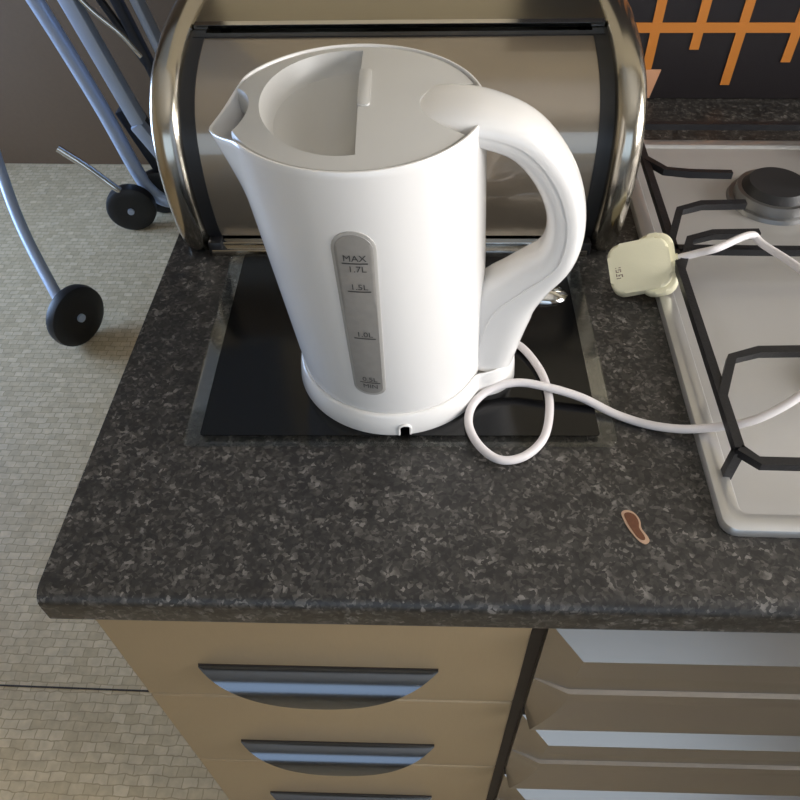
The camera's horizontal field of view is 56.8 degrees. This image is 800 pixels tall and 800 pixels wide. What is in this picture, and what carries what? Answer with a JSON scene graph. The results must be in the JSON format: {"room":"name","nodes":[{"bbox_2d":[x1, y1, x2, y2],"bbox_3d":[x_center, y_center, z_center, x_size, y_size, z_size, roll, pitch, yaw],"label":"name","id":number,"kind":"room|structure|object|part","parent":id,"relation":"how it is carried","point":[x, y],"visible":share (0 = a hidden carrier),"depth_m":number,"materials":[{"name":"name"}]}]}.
{"room":"kitchen","nodes":[
{"label":"kitchen","id":0,"kind":"room"},
{"bbox_2d":[0,0,175,164],"bbox_3d":[-0.291,-1.646,1.709,4.200,2.400,0.100,1,49,2],"label":"wall","id":1,"kind":"structure","parent":0,"point":[43,107],"depth_m":2.41,"materials":[{"name":"brown paint"}]},
{"bbox_2d":[0,163,228,799],"bbox_3d":[-0.368,0.867,1.161,4.400,0.100,4.600,1,49,2],"label":"floor","id":2,"kind":"structure","parent":0,"point":[56,399],"depth_m":1.69,"materials":[{"name":"tile"}]},
{"bbox_2d":[0,684,148,691],"bbox_3d":[-1.301,0.526,1.418,2.100,0.001,0.003,1,49,2],"label":"trim","id":3,"kind":"structure","parent":2,"relation":"on","point":[0,684],"depth_m":1.39,"materials":[{"name":"black"}]},
{"bbox_2d":[0,0,170,346],"bbox_3d":[-0.786,-0.787,1.883,0.608,1.022,0.748,-19,51,-14],"label":"pushchair","id":4,"kind":"object","parent":2,"relation":"on","point":[75,312],"visible":0.82,"depth_m":1.99,"materials":[{"name":"blue paint"}]},
{"bbox_3d":[-1.053,-0.631,1.944,0.057,0.588,0.675,-22,52,-17],"label":"leg","id":5,"kind":"part","parent":4,"relation":"part of","materials":[{"name":"blue paint"}]},
{"bbox_3d":[-0.784,-1.003,1.867,0.202,0.277,0.013,1,49,2],"label":"chrome rod","id":6,"kind":"part","parent":4,"relation":"part of","materials":[{"name":"silver metal"}]},
{"bbox_2d":[96,620,531,799],"bbox_3d":[-0.055,0.227,1.078,0.352,0.860,0.626,1,49,2],"label":"base cabinet","id":7,"kind":"object","parent":2,"relation":"on","point":[271,711],"visible":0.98,"depth_m":0.70,"materials":[{"name":"beige wood"}]},
{"bbox_3d":[-0.069,0.216,0.645,0.352,0.194,0.018,1,49,2],"label":"drawer","id":8,"kind":"part","parent":7,"relation":"part of","materials":[{"name":"beige wood"}]},
{"bbox_3d":[-0.073,0.256,0.658,0.213,0.033,0.026,1,49,2],"label":"handle","id":9,"kind":"part","parent":7,"relation":"part of","materials":[{"name":"silver metal"}]},
{"bbox_3d":[-0.066,0.351,0.799,0.352,0.211,0.018,1,49,2],"label":"drawer","id":10,"kind":"part","parent":7,"relation":"part of","materials":[{"name":"beige wood"}]},
{"bbox_3d":[-0.069,0.396,0.817,0.213,0.033,0.026,1,49,2],"label":"handle","id":11,"kind":"part","parent":7,"relation":"part of","materials":[{"name":"silver metal"}]},
{"bbox_3d":[-0.062,0.492,0.958,0.352,0.211,0.018,1,49,2],"label":"drawer","id":12,"kind":"part","parent":7,"relation":"part of","materials":[{"name":"beige wood"}]},
{"bbox_3d":[-0.065,0.538,0.978,0.213,0.033,0.026,1,49,2],"label":"handle","id":13,"kind":"part","parent":7,"relation":"part of","materials":[{"name":"silver metal"}]},
{"bbox_2d":[37,98,799,633],"bbox_3d":[0.734,-0.107,0.750,1.963,0.039,0.752,1,49,2],"label":"countertop","id":14,"kind":"structure","parent":7,"relation":"on","point":[618,528],"depth_m":0.57,"materials":[{"name":"stone"}]},
{"bbox_2d":[149,0,646,256],"bbox_3d":[0.000,-0.316,0.794,0.458,0.201,0.285,0,49,2],"label":"bin","id":15,"kind":"object","parent":14,"relation":"on","point":[580,64],"visible":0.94,"depth_m":0.71,"materials":[{"name":"silver metal"}]},
{"bbox_3d":[-0.214,-0.313,0.806,0.013,0.187,0.257,0,49,2],"label":"panel","id":16,"kind":"part","parent":15,"relation":"part of","materials":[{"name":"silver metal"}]},
{"bbox_3d":[-0.002,-0.257,0.741,0.375,0.167,0.100,0,49,2],"label":"roll lid","id":17,"kind":"part","parent":15,"relation":"part of","materials":[{"name":"metal"}]},
{"bbox_3d":[-0.001,-0.169,0.788,0.396,0.015,0.034,0,49,2],"label":"rail","id":18,"kind":"part","parent":15,"relation":"part of","materials":[{"name":"silver metal"}]},
{"bbox_3d":[0.002,-0.359,0.839,0.402,0.192,0.143,0,49,2],"label":"plate","id":19,"kind":"part","parent":15,"relation":"part of","materials":[{"name":"silver metal"}]},
{"bbox_2d":[200,253,599,435],"bbox_3d":[0.001,-0.058,0.697,0.362,0.006,0.256,0,49,1],"label":"cutting board","id":20,"kind":"object","parent":14,"relation":"on","point":[258,388],"depth_m":0.66,"materials":[{"name":"black"}]},
{"bbox_2d":[539,285,567,304],"bbox_3d":[0.090,-0.112,0.732,0.152,0.011,0.032,4,49,5],"label":"spoon","id":21,"kind":"object","parent":20,"relation":"on","point":[557,295],"visible":0.17,"depth_m":0.72,"materials":[{"name":"silver metal"}]},
{"bbox_2d":[301,231,799,464],"bbox_3d":[0.144,-0.056,0.656,0.467,0.059,0.231,-5,49,-3],"label":"base","id":22,"kind":"object","parent":14,"relation":"on","point":[645,265],"visible":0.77,"depth_m":0.63,"materials":[{"name":"white plastic"}]},
{"bbox_2d":[209,44,585,413],"bbox_3d":[0.005,-0.125,0.569,0.260,0.233,0.174,-1,49,1],"label":"kettle","id":23,"kind":"object","parent":22,"relation":"on","point":[361,169],"visible":1,"depth_m":0.50,"materials":[{"name":"white plastic"}]},
{"bbox_3d":[-0.030,-0.193,0.492,0.162,0.024,0.168,-1,49,1],"label":"lid","id":24,"kind":"part","parent":23,"relation":"part of","materials":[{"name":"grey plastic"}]},
{"bbox_3d":[0.069,-0.116,0.560,0.131,0.232,0.057,7,49,7],"label":"handle","id":25,"kind":"part","parent":23,"relation":"part of","materials":[{"name":"white plastic"}]},
{"bbox_3d":[0.213,-0.047,0.646,0.341,0.059,0.199,-10,49,-7],"label":"cord","id":26,"kind":"part","parent":22,"relation":"part of","materials":[{"name":"white plastic"}]},
{"bbox_2d":[630,121,799,537],"bbox_3d":[0.533,-0.119,0.709,0.562,0.047,0.562,1,49,2],"label":"gas hob","id":27,"kind":"object","parent":14,"relation":"in","point":[731,320],"visible":0.78,"depth_m":0.71,"materials":[{"name":"silver metal"}]},
{"bbox_3d":[0.416,-0.229,0.825,0.097,0.016,0.097,1,49,2],"label":"burner","id":28,"kind":"part","parent":27,"relation":"part of","materials":[{"name":"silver metal"}]},
{"bbox_2d":[486,628,799,799],"bbox_3d":[0.429,0.230,1.062,0.616,0.861,0.622,1,49,2],"label":"base cabinet","id":29,"kind":"object","parent":2,"relation":"on","point":[595,714],"visible":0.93,"depth_m":0.68,"materials":[{"name":"brown wood"}]},
{"bbox_3d":[0.427,0.520,0.943,0.602,0.192,0.028,1,49,2],"label":"drawer","id":30,"kind":"part","parent":29,"relation":"part of","materials":[{"name":"beige wood"}]},
{"bbox_3d":[0.423,0.383,0.787,0.602,0.192,0.028,1,49,2],"label":"drawer","id":31,"kind":"part","parent":29,"relation":"part of","materials":[{"name":"beige wood"}]},
{"bbox_3d":[0.419,0.245,0.631,0.602,0.192,0.028,1,49,2],"label":"drawer","id":32,"kind":"part","parent":29,"relation":"part of","materials":[{"name":"beige wood"}]},
{"bbox_3d":[0.758,-0.643,0.798,1.983,2.400,0.115,1,49,2],"label":"wall","id":33,"kind":"structure","parent":0,"visible":0},
{"bbox_2d":[628,0,799,98],"bbox_3d":[0.523,-0.570,0.805,0.750,0.499,0.006,1,49,2],"label":"backsplash","id":34,"kind":"structure","parent":33,"relation":"attached to","point":[750,49],"depth_m":0.95,"materials":[{"name":"black tile"}]}
]}

